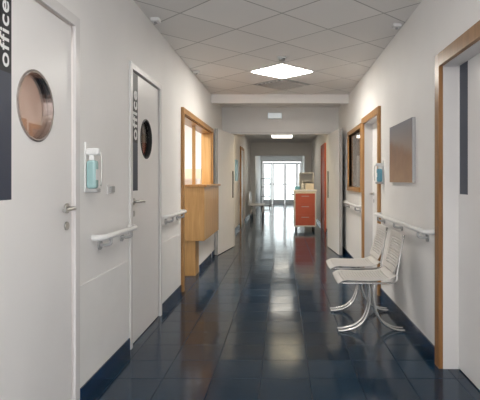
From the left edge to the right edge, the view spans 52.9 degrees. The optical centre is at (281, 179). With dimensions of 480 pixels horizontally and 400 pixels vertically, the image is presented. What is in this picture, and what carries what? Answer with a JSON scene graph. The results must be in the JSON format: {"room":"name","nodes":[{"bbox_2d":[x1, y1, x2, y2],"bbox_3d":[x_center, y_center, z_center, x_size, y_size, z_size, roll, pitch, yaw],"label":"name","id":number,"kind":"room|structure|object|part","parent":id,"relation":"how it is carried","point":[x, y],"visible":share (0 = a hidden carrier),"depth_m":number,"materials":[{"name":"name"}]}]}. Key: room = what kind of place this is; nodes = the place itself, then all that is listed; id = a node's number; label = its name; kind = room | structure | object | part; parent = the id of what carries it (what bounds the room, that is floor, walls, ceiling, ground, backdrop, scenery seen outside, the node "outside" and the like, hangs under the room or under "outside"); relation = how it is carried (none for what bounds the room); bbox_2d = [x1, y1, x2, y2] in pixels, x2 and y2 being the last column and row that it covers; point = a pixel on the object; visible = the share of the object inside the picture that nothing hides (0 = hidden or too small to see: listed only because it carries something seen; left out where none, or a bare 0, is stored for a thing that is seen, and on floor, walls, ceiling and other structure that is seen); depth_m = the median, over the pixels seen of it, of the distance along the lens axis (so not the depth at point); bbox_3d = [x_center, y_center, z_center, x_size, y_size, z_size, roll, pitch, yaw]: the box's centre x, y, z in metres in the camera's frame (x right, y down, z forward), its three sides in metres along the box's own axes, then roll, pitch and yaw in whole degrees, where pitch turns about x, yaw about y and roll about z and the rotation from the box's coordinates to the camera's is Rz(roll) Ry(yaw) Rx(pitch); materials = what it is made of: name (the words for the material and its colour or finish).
{"room":"hospital interior","nodes":[
{"label":"hospital interior","id":0,"kind":"room"},
{"bbox_2d":[19,75,41,136],"bbox_3d":[-2.350,-0.055,1.950,2.200,2.550,2.800,0,0,0],"label":"wall","id":1,"kind":"structure","parent":0,"point":[30,107],"depth_m":3.30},
{"bbox_2d":[141,126,142,148],"bbox_3d":[-2.350,-0.055,4.260,2.200,2.550,1.780,0,0,0],"label":"wall","id":2,"kind":"structure","parent":0,"point":[142,126],"depth_m":5.10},
{"bbox_2d":[34,0,259,399],"bbox_3d":[-1.175,-0.055,11.600,0.150,2.550,25.800,0,0,0],"label":"wall","id":3,"kind":"structure","parent":0,"point":[113,33],"depth_m":3.29,"materials":[{"name":"white paint"}]},
{"bbox_2d":[0,0,76,399],"bbox_3d":[-1.099,0.206,2.107,0.109,2.012,0.815,0,0,0],"label":"door","id":4,"kind":"structure","parent":3,"relation":"in","point":[36,208],"depth_m":2.16,"materials":[{"name":"laminate"}]},
{"bbox_3d":[-1.074,0.188,2.405,0.060,0.138,0.152,0,0,0],"label":"handle","id":5,"kind":"part","parent":4,"relation":"part of","materials":[{"name":"metal"}]},
{"bbox_2d":[39,0,79,399],"bbox_3d":[-1.092,0.177,2.107,0.016,2.085,0.941,0,0,0],"label":"trim","id":6,"kind":"structure","parent":3,"relation":"attached to","point":[55,6],"depth_m":2.53,"materials":[{"name":"white wood"}]},
{"bbox_2d":[84,142,102,192],"bbox_3d":[-1.052,-0.071,2.690,0.096,0.281,0.056,0,0,0],"label":"soap dispenser","id":7,"kind":"object","parent":3,"relation":"attached to","point":[91,171],"visible":1,"depth_m":2.67,"materials":[{"name":"white plastic"}]},
{"bbox_2d":[87,160,97,188],"bbox_3d":[-1.062,-0.031,2.690,0.052,0.158,0.056,0,0,0],"label":"bottle","id":8,"kind":"object","parent":7,"relation":"on","point":[92,165],"depth_m":2.66,"materials":[{"name":"teal plastic"}]},
{"bbox_3d":[-1.019,-0.065,2.690,0.030,0.201,0.010,0,0,0],"label":"elbow lever","id":9,"kind":"part","parent":7,"relation":"part of","materials":[{"name":"metal"}]},
{"bbox_2d":[80,260,128,387],"bbox_3d":[-1.098,0.854,3.020,0.004,0.557,0.840,0,0,0],"label":"wall panel","id":10,"kind":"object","parent":3,"relation":"attached to","point":[104,299],"depth_m":2.93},
{"bbox_2d":[80,338,129,399],"bbox_3d":[-1.094,1.176,3.020,0.012,0.088,0.840,0,0,0],"label":"baseboard","id":11,"kind":"structure","parent":3,"relation":"attached to","point":[86,390],"depth_m":2.92,"materials":[{"name":"blue tile"}]},
{"bbox_2d":[107,185,114,193],"bbox_3d":[-1.089,0.060,3.065,0.022,0.060,0.110,0,0,0],"label":"light switch","id":12,"kind":"object","parent":3,"relation":"attached to","point":[110,188],"visible":1,"depth_m":3.04,"materials":[{"name":"grey plastic"}]},
{"bbox_2d":[91,225,137,249],"bbox_3d":[-1.055,0.368,3.095,0.089,0.103,0.681,0,0,0],"label":"handrail","id":13,"kind":"object","parent":3,"relation":"attached to","point":[100,238],"visible":1,"depth_m":2.89,"materials":[{"name":"white plastic"}]},
{"bbox_3d":[-1.055,0.335,3.095,0.089,0.036,0.681,0,0,0],"label":"rail","id":14,"kind":"part","parent":13,"relation":"part of","materials":[{"name":"white plastic"}]},
{"bbox_2d":[133,72,157,342],"bbox_3d":[-1.099,0.206,3.895,0.109,2.012,0.790,0,0,0],"label":"door","id":15,"kind":"structure","parent":3,"relation":"in","point":[145,96],"depth_m":3.88,"materials":[{"name":"laminate"}]},
{"bbox_3d":[-1.074,0.203,3.615,0.060,0.138,0.152,0,0,0],"label":"handle","id":16,"kind":"part","parent":15,"relation":"part of","materials":[{"name":"metal"}]},
{"bbox_2d":[129,61,161,349],"bbox_3d":[-1.092,0.182,3.895,0.016,2.075,0.896,0,0,0],"label":"trim","id":17,"kind":"structure","parent":3,"relation":"attached to","point":[132,67],"depth_m":3.48,"materials":[{"name":"white paint"}]},
{"bbox_2d":[162,233,180,302],"bbox_3d":[-1.098,0.854,4.780,0.004,0.557,0.840,0,0,0],"label":"wall panel","id":18,"kind":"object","parent":3,"relation":"attached to","point":[171,248],"depth_m":4.76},
{"bbox_2d":[162,284,181,313],"bbox_3d":[-1.094,1.176,4.780,0.012,0.088,0.840,0,0,0],"label":"baseboard","id":19,"kind":"structure","parent":3,"relation":"attached to","point":[178,291],"depth_m":4.73,"materials":[{"name":"blue tile"}]},
{"bbox_2d":[162,210,186,224],"bbox_3d":[-1.055,0.368,4.770,0.089,0.103,0.811,0,0,0],"label":"handrail","id":20,"kind":"object","parent":3,"relation":"attached to","point":[180,212],"visible":0.99,"depth_m":4.52,"materials":[{"name":"white plastic"}]},
{"bbox_3d":[-1.055,0.335,4.770,0.089,0.036,0.811,0,0,0],"label":"rail","id":21,"kind":"part","parent":20,"relation":"part of","materials":[{"name":"white plastic"}]},
{"bbox_2d":[192,126,195,184],"bbox_3d":[-1.180,-0.328,6.420,0.040,0.775,0.040,0,0,0],"label":"window frame","id":22,"kind":"structure","parent":3,"relation":"in","point":[193,127],"depth_m":6.40,"materials":[{"name":"brown wood"}]},
{"bbox_2d":[181,107,213,291],"bbox_3d":[-1.085,0.212,6.365,0.030,2.015,2.290,0,0,0],"label":"trim","id":23,"kind":"structure","parent":3,"relation":"attached to","point":[184,111],"depth_m":5.22,"materials":[{"name":"orange wood"}]},
{"bbox_2d":[185,116,210,133],"bbox_3d":[-1.175,0.242,6.355,0.150,1.955,2.150,0,0,0],"label":"trim","id":24,"kind":"structure","parent":3,"relation":"attached to","point":[188,121],"depth_m":6.42,"materials":[{"name":"orange wood"}]},
{"bbox_2d":[199,253,211,271],"bbox_3d":[-1.094,1.176,6.900,0.012,0.088,1.040,0,0,0],"label":"baseboard","id":25,"kind":"structure","parent":3,"relation":"attached to","point":[204,263],"depth_m":6.83,"materials":[{"name":"blue tile"}]},
{"bbox_2d":[201,134,210,183],"bbox_3d":[-1.175,0.022,7.440,0.150,1.515,0.020,0,0,0],"label":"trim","id":26,"kind":"structure","parent":3,"relation":"attached to","point":[205,138],"depth_m":7.43,"materials":[{"name":"brown wood"}]},
{"bbox_2d":[215,128,233,254],"bbox_3d":[-0.979,0.190,8.248,0.059,2.040,1.044,0,0,8],"label":"door","id":27,"kind":"structure","parent":3,"relation":"in","point":[224,141],"depth_m":8.13,"materials":[{"name":"white laminate"}]},
{"bbox_2d":[235,159,237,180],"bbox_3d":[-1.093,-0.230,11.550,0.015,0.500,0.700,0,0,0],"label":"notice board","id":28,"kind":"object","parent":3,"relation":"attached to","point":[236,161],"visible":0.86,"depth_m":11.45,"materials":[{"name":"teal"}]},
{"bbox_2d":[240,146,243,226],"bbox_3d":[-1.083,0.170,13.050,0.035,2.100,1.040,0,0,0],"label":"trim","id":29,"kind":"structure","parent":3,"relation":"attached to","point":[241,148],"depth_m":12.53,"materials":[{"name":"orange wood"}]},
{"bbox_2d":[241,150,243,225],"bbox_3d":[-1.090,0.203,13.050,0.020,2.025,0.900,0,0,0],"label":"door","id":30,"kind":"structure","parent":3,"relation":"in","point":[242,151],"depth_m":13.12,"materials":[{"name":"laminate"}]},
{"bbox_2d":[235,213,249,231],"bbox_3d":[-1.094,1.176,12.975,0.012,0.088,8.050,0,0,0],"label":"baseboard","id":31,"kind":"structure","parent":3,"relation":"attached to","point":[247,217],"depth_m":12.29,"materials":[{"name":"blue tile"}]},
{"bbox_2d":[211,94,348,103],"bbox_3d":[-0.030,-1.262,7.520,2.140,0.135,0.120,0,0,0],"label":"trim","id":32,"kind":"structure","parent":3,"relation":"attached to","point":[215,98],"depth_m":7.46,"materials":[{"name":"white paint"}]},
{"bbox_2d":[185,125,200,168],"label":"window","id":33,"kind":"structure","parent":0,"point":[188,131],"depth_m":8.55,"materials":[{"name":"white glass"}]},
{"bbox_2d":[134,0,421,141],"bbox_3d":[-0.200,-1.370,11.750,6.800,0.080,26.100,0,0,0],"label":"ceiling","id":34,"kind":"structure","parent":0,"point":[224,40],"depth_m":4.51,"materials":[{"name":"tile"}]},
{"bbox_2d":[150,17,160,23],"bbox_3d":[-1.040,-1.309,3.950,0.070,0.042,0.070,0,0,0],"label":"indicator","id":35,"kind":"object","parent":34,"relation":"attached to","point":[155,20],"visible":1,"depth_m":3.92,"materials":[{"name":"white plastic"}]},
{"bbox_2d":[249,63,314,78],"bbox_3d":[0.000,-1.323,5.860,0.568,0.014,0.568,0,0,45],"label":"recessed light","id":36,"kind":"object","parent":34,"relation":"in","point":[281,70],"visible":1,"depth_m":5.82,"materials":[{"name":"white plastic"}]},
{"bbox_2d":[253,79,310,90],"bbox_3d":[0.000,-1.317,6.673,0.561,0.026,0.561,0,0,45],"label":"ceiling vent","id":37,"kind":"object","parent":34,"relation":"in","point":[279,84],"visible":1,"depth_m":6.62,"materials":[{"name":"metal"}]},
{"bbox_2d":[271,135,292,137],"bbox_3d":[0.000,-1.312,14.200,0.660,0.036,1.240,0,0,0],"label":"recessed light","id":38,"kind":"object","parent":34,"relation":"in","point":[272,136],"visible":0.64,"depth_m":14.28,"materials":[{"name":"white plastic"}]},
{"bbox_2d":[277,56,286,60],"bbox_3d":[0.000,-1.309,5.180,0.100,0.042,0.100,0,0,0],"label":"smoke detector","id":39,"kind":"object","parent":34,"relation":"attached to","point":[281,58],"visible":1,"depth_m":5.15,"materials":[{"name":"white plastic"}]},
{"bbox_2d":[392,23,401,29],"bbox_3d":[0.980,-1.309,4.100,0.070,0.042,0.070,0,0,0],"label":"indicator","id":40,"kind":"object","parent":34,"relation":"attached to","point":[396,26],"visible":1,"depth_m":4.07,"materials":[{"name":"white plastic"}]},
{"bbox_2d":[222,107,338,132],"bbox_3d":[-0.030,-0.055,8.875,2.140,2.550,0.150,0,0,0],"label":"wall partition","id":41,"kind":"structure","parent":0,"point":[234,119],"depth_m":8.80,"materials":[{"name":"white paint"}]},
{"bbox_2d":[268,112,281,118],"bbox_3d":[-0.130,-1.173,8.767,0.260,0.115,0.067,0,0,0],"label":"exit light","id":42,"kind":"object","parent":41,"relation":"attached to","point":[271,115],"visible":1,"depth_m":8.73,"materials":[{"name":"white plastic"}]},
{"bbox_2d":[268,113,280,117],"bbox_3d":[-0.130,-1.173,8.736,0.240,0.095,0.007,0,0,0],"label":"diffuser","id":43,"kind":"object","parent":42,"relation":"attached to","point":[270,115],"depth_m":8.73,"materials":[{"name":"white plastic"}]},
{"bbox_2d":[231,132,330,246],"bbox_3d":[-0.015,0.170,8.875,1.830,2.100,0.210,0,0,0],"label":"trim","id":44,"kind":"structure","parent":41,"relation":"attached to","point":[234,133],"depth_m":8.86,"materials":[{"name":"beige paint"}]},
{"bbox_2d":[327,128,341,254],"bbox_3d":[0.897,0.190,8.245,0.059,2.040,1.044,0,0,-5],"label":"door","id":45,"kind":"structure","parent":41,"relation":"in","point":[334,139],"depth_m":8.11,"materials":[{"name":"white laminate"}]},
{"bbox_2d":[251,142,310,213],"bbox_3d":[-0.030,-0.055,17.075,2.140,2.550,0.150,0,0,0],"label":"wall partition","id":46,"kind":"structure","parent":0,"point":[257,148],"depth_m":17.00,"materials":[{"name":"grey paint"}]},
{"bbox_2d":[260,156,301,202],"bbox_3d":[0.000,-0.055,24.600,4.000,2.550,0.200,0,0,0],"label":"wall","id":47,"kind":"structure","parent":0,"point":[262,158],"depth_m":24.50,"materials":[{"name":"white paint"}]},
{"bbox_2d":[263,162,271,203],"bbox_3d":[-0.730,0.160,24.555,0.480,2.120,0.070,0,0,0],"label":"window","id":48,"kind":"structure","parent":47,"relation":"in","point":[264,201],"depth_m":24.52,"materials":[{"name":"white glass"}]},
{"bbox_2d":[273,162,284,203],"bbox_3d":[-0.170,0.160,24.555,0.620,2.120,0.070,0,0,0],"label":"door","id":49,"kind":"structure","parent":47,"relation":"in","point":[283,163],"depth_m":24.52,"materials":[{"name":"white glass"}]},
{"bbox_2d":[285,162,296,203],"bbox_3d":[0.460,0.160,24.555,0.620,2.120,0.070,0,0,0],"label":"door","id":50,"kind":"structure","parent":47,"relation":"in","point":[286,201],"depth_m":24.52,"materials":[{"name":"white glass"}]},
{"bbox_2d":[297,162,300,185],"bbox_3d":[0.875,0.160,24.555,0.190,2.120,0.070,0,0,0],"label":"window","id":51,"kind":"structure","parent":47,"relation":"in","point":[298,163],"depth_m":24.52,"materials":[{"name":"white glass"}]},
{"bbox_2d":[86,204,479,399],"bbox_3d":[-0.200,1.270,11.750,6.800,0.100,26.100,0,0,0],"label":"floor","id":52,"kind":"structure","parent":0,"point":[257,322],"depth_m":3.65,"materials":[{"name":"blue tile"}]},
{"bbox_2d":[185,184,220,275],"bbox_3d":[-1.250,0.640,6.740,0.600,1.160,1.400,0,0,0],"label":"reception desk","id":53,"kind":"object","parent":52,"relation":"on","point":[201,200],"depth_m":6.10,"materials":[{"name":"brown wood"}]},
{"bbox_3d":[-1.300,0.995,6.225,0.400,0.450,0.250,0,0,0],"label":"support panel","id":54,"kind":"part","parent":53,"relation":"part of","materials":[{"name":"brown wood"}]},
{"bbox_2d":[185,179,199,183],"bbox_3d":[-1.300,0.020,6.620,0.300,0.080,0.240,0,0,0],"label":"document tray","id":55,"kind":"object","parent":53,"relation":"on","point":[187,181],"visible":0.41,"depth_m":6.50,"materials":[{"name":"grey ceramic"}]},
{"bbox_2d":[185,169,201,183],"bbox_3d":[-1.285,-0.050,6.950,0.230,0.220,0.060,0,0,0],"label":"binder","id":56,"kind":"object","parent":53,"relation":"on","point":[188,172],"visible":0.46,"depth_m":6.92,"materials":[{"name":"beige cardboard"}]},
{"bbox_3d":[-1.240,0.430,6.740,0.520,0.680,1.360,0,0,0],"label":"panel","id":57,"kind":"part","parent":53,"relation":"part of","materials":[{"name":"brown wood"}]},
{"bbox_2d":[185,184,220,186],"bbox_3d":[-1.250,0.075,6.740,0.600,0.030,1.400,0,0,0],"label":"countertop","id":58,"kind":"structure","parent":53,"relation":"on","point":[186,185],"depth_m":6.29,"materials":[{"name":"orange wood"}]},
{"bbox_2d":[248,192,263,219],"bbox_3d":[-0.800,0.795,14.900,0.480,0.850,0.400,0,0,0],"label":"chair","id":59,"kind":"object","parent":52,"relation":"on","point":[249,204],"visible":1,"depth_m":14.73,"materials":[{"name":"grey metal"}]},
{"bbox_2d":[250,191,264,217],"bbox_3d":[-0.800,0.795,15.500,0.480,0.850,0.400,0,0,0],"label":"chair","id":60,"kind":"object","parent":52,"relation":"on","point":[250,191],"visible":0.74,"depth_m":15.48,"materials":[{"name":"grey metal"}]},
{"bbox_2d":[261,178,270,207],"bbox_3d":[-0.710,0.570,21.000,0.420,1.300,0.600,0,0,0],"label":"trolley","id":61,"kind":"object","parent":52,"relation":"on","point":[269,205],"visible":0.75,"depth_m":20.84,"materials":[{"name":"white metal"}]},
{"bbox_2d":[291,189,316,230],"bbox_3d":[0.519,0.725,11.700,0.622,0.990,0.660,0,0,0],"label":"cart","id":62,"kind":"object","parent":52,"relation":"on","point":[304,200],"visible":1,"depth_m":11.39,"materials":[{"name":"red metal"}]},
{"bbox_3d":[0.550,0.448,11.395,0.448,0.244,0.010,0,0,0],"label":"drawer","id":63,"kind":"part","parent":62,"relation":"part of","materials":[{"name":"red plastic"}]},
{"bbox_3d":[0.550,0.698,11.395,0.448,0.244,0.010,0,0,0],"label":"drawer","id":64,"kind":"part","parent":62,"relation":"part of","materials":[{"name":"red plastic"}]},
{"bbox_3d":[0.550,0.948,11.395,0.448,0.244,0.010,0,0,0],"label":"drawer","id":65,"kind":"part","parent":62,"relation":"part of","materials":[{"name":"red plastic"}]},
{"bbox_2d":[299,173,313,188],"bbox_3d":[0.595,0.025,11.825,0.350,0.410,0.290,0,0,0],"label":"storage rack","id":66,"kind":"object","parent":62,"relation":"on","point":[305,177],"visible":0.8,"depth_m":11.95,"materials":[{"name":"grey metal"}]},
{"bbox_2d":[305,183,313,189],"bbox_3d":[0.660,0.155,11.525,0.200,0.150,0.190,0,0,0],"label":"box","id":67,"kind":"object","parent":62,"relation":"on","point":[308,186],"visible":1,"depth_m":11.43,"materials":[{"name":"beige cardboard"}]},
{"bbox_2d":[326,223,388,311],"bbox_3d":[0.710,0.820,4.480,0.562,0.800,0.428,0,0,0],"label":"chair","id":68,"kind":"object","parent":52,"relation":"on","point":[380,237],"visible":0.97,"depth_m":4.44,"materials":[{"name":"grey metal"}]},
{"bbox_3d":[0.583,1.009,4.515,0.266,0.421,0.021,0,0,0],"label":"leg","id":69,"kind":"part","parent":68,"relation":"part of","materials":[{"name":"metal"}]},
{"bbox_3d":[0.583,1.009,4.445,0.266,0.421,0.021,0,0,0],"label":"leg","id":70,"kind":"part","parent":68,"relation":"part of","materials":[{"name":"metal"}]},
{"bbox_3d":[0.655,0.765,4.480,0.453,0.079,0.420,0,0,0],"label":"seat","id":71,"kind":"part","parent":68,"relation":"part of","materials":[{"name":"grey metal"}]},
{"bbox_3d":[0.701,0.621,4.480,0.513,0.387,0.428,0,0,0],"label":"seat frame","id":72,"kind":"part","parent":68,"relation":"part of","materials":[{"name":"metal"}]},
{"bbox_3d":[0.858,1.009,4.515,0.266,0.421,0.021,0,0,0],"label":"leg","id":73,"kind":"part","parent":68,"relation":"part of","materials":[{"name":"metal"}]},
{"bbox_3d":[0.858,1.009,4.445,0.266,0.421,0.021,0,0,0],"label":"leg","id":74,"kind":"part","parent":68,"relation":"part of","materials":[{"name":"metal"}]},
{"bbox_3d":[0.897,0.570,4.480,0.092,0.301,0.420,0,0,0],"label":"backrest","id":75,"kind":"part","parent":68,"relation":"part of","materials":[{"name":"grey metal"}]},
{"bbox_2d":[333,230,405,331],"bbox_3d":[0.710,0.820,3.880,0.562,0.800,0.428,0,0,0],"label":"chair","id":76,"kind":"object","parent":52,"relation":"on","point":[386,272],"visible":1,"depth_m":3.84,"materials":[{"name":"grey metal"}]},
{"bbox_3d":[0.583,1.009,3.915,0.266,0.421,0.021,0,0,0],"label":"leg","id":77,"kind":"part","parent":76,"relation":"part of","materials":[{"name":"metal"}]},
{"bbox_3d":[0.583,1.009,3.845,0.266,0.421,0.021,0,0,0],"label":"leg","id":78,"kind":"part","parent":76,"relation":"part of","materials":[{"name":"metal"}]},
{"bbox_3d":[0.655,0.765,3.880,0.453,0.079,0.420,0,0,0],"label":"seat","id":79,"kind":"part","parent":76,"relation":"part of","materials":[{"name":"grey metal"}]},
{"bbox_3d":[0.701,0.621,3.880,0.513,0.387,0.428,0,0,0],"label":"seat frame","id":80,"kind":"part","parent":76,"relation":"part of","materials":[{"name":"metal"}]},
{"bbox_3d":[0.858,1.009,3.915,0.266,0.421,0.021,0,0,0],"label":"leg","id":81,"kind":"part","parent":76,"relation":"part of","materials":[{"name":"metal"}]},
{"bbox_3d":[0.858,1.009,3.845,0.266,0.421,0.021,0,0,0],"label":"leg","id":82,"kind":"part","parent":76,"relation":"part of","materials":[{"name":"metal"}]},
{"bbox_3d":[0.897,0.570,3.880,0.092,0.301,0.421,0,0,0],"label":"backrest","id":83,"kind":"part","parent":76,"relation":"part of","materials":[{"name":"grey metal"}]},
{"bbox_2d":[302,0,479,345],"bbox_3d":[1.115,-0.055,11.600,0.150,2.550,25.800,0,0,0],"label":"wall","id":84,"kind":"structure","parent":0,"point":[401,81],"depth_m":3.88,"materials":[{"name":"white paint"}]},
{"bbox_2d":[321,147,323,228],"bbox_3d":[1.030,0.203,11.900,0.020,2.025,1.000,0,0,0],"label":"door","id":85,"kind":"structure","parent":84,"relation":"in","point":[322,149],"depth_m":12.09,"materials":[{"name":"red wood"}]},
{"bbox_2d":[321,143,325,231],"bbox_3d":[1.022,0.170,11.900,0.035,2.100,1.140,0,0,0],"label":"trim","id":86,"kind":"structure","parent":84,"relation":"attached to","point":[324,144],"depth_m":11.35,"materials":[{"name":"red wood"}]},
{"bbox_2d":[342,246,358,267],"bbox_3d":[1.034,1.176,7.470,0.012,0.088,2.660,0,0,0],"label":"baseboard","id":87,"kind":"structure","parent":84,"relation":"attached to","point":[344,250],"depth_m":7.65,"materials":[{"name":"blue tile"}]},
{"bbox_2d":[343,201,360,212],"bbox_3d":[0.995,0.379,6.890,0.089,0.103,1.451,0,0,0],"label":"handrail","id":88,"kind":"object","parent":84,"relation":"attached to","point":[344,202],"visible":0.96,"depth_m":6.48,"materials":[{"name":"white plastic"}]},
{"bbox_3d":[0.995,0.345,6.890,0.089,0.036,1.451,0,0,0],"label":"rail","id":89,"kind":"part","parent":88,"relation":"part of","materials":[{"name":"white plastic"}]},
{"bbox_2d":[347,123,360,191],"bbox_3d":[1.048,-0.290,6.865,0.085,0.900,1.290,0,0,0],"label":"window","id":90,"kind":"structure","parent":84,"relation":"in","point":[357,128],"depth_m":7.04,"materials":[{"name":"orange wood"}]},
{"bbox_2d":[365,124,372,267],"bbox_3d":[1.115,0.258,5.585,0.150,1.925,0.930,0,0,0],"label":"trim","id":91,"kind":"structure","parent":84,"relation":"attached to","point":[368,127],"depth_m":6.05,"materials":[{"name":"white paint"}]},
{"bbox_2d":[361,106,380,295],"bbox_3d":[1.026,0.220,5.585,0.028,2.000,1.080,0,0,0],"label":"trim","id":92,"kind":"structure","parent":84,"relation":"attached to","point":[377,111],"depth_m":5.49,"materials":[{"name":"orange wood"}]},
{"bbox_2d":[370,122,376,267],"bbox_3d":[1.133,0.254,5.585,0.105,1.917,0.922,0,0,0],"label":"door","id":93,"kind":"structure","parent":84,"relation":"in","point":[374,193],"depth_m":5.92,"materials":[{"name":"laminate"}]},
{"bbox_2d":[374,160,383,183],"bbox_3d":[0.992,-0.081,4.940,0.096,0.242,0.056,0,0,0],"label":"soap dispenser","id":94,"kind":"object","parent":84,"relation":"attached to","point":[380,172],"visible":1,"depth_m":4.92,"materials":[{"name":"white plastic"}]},
{"bbox_2d":[377,169,381,181],"bbox_3d":[1.002,-0.049,4.940,0.052,0.133,0.056,0,0,0],"label":"bottle","id":95,"kind":"object","parent":94,"relation":"on","point":[379,171],"depth_m":4.91,"materials":[{"name":"blue plastic"}]},
{"bbox_2d":[390,117,414,182],"bbox_3d":[1.027,-0.235,4.130,0.026,0.510,0.780,0,0,0],"label":"picture","id":96,"kind":"object","parent":84,"relation":"attached to","point":[402,135],"visible":1,"depth_m":4.00,"materials":[{"name":"grey plastic"}]},
{"bbox_2d":[374,212,434,241],"bbox_3d":[0.995,0.389,4.135,0.089,0.103,1.761,0,0,0],"label":"handrail","id":97,"kind":"object","parent":84,"relation":"attached to","point":[418,230],"visible":1,"depth_m":3.69,"materials":[{"name":"white plastic"}]},
{"bbox_2d":[380,288,434,360],"bbox_3d":[1.034,1.176,4.120,0.012,0.088,1.820,0,0,0],"label":"baseboard","id":98,"kind":"structure","parent":84,"relation":"attached to","point":[420,337],"depth_m":3.84,"materials":[{"name":"blue tile"}]},
{"bbox_2d":[435,20,479,368],"bbox_3d":[1.026,0.200,2.625,0.028,2.040,1.120,0,0,0],"label":"trim","id":99,"kind":"structure","parent":84,"relation":"attached to","point":[471,36],"depth_m":3.10,"materials":[{"name":"brown wood"}]},
{"bbox_2d":[443,40,479,368],"bbox_3d":[1.115,0.242,2.625,0.150,1.955,0.950,0,0,0],"label":"trim","id":100,"kind":"structure","parent":84,"relation":"attached to","point":[451,69],"depth_m":3.10,"materials":[{"name":"white paint"}]},
{"bbox_2d":[459,53,479,389],"bbox_3d":[1.133,0.238,2.625,0.105,1.947,0.942,0,0,0],"label":"door","id":101,"kind":"structure","parent":84,"relation":"in","point":[469,71],"depth_m":2.92,"materials":[{"name":"laminate"}]}
]}

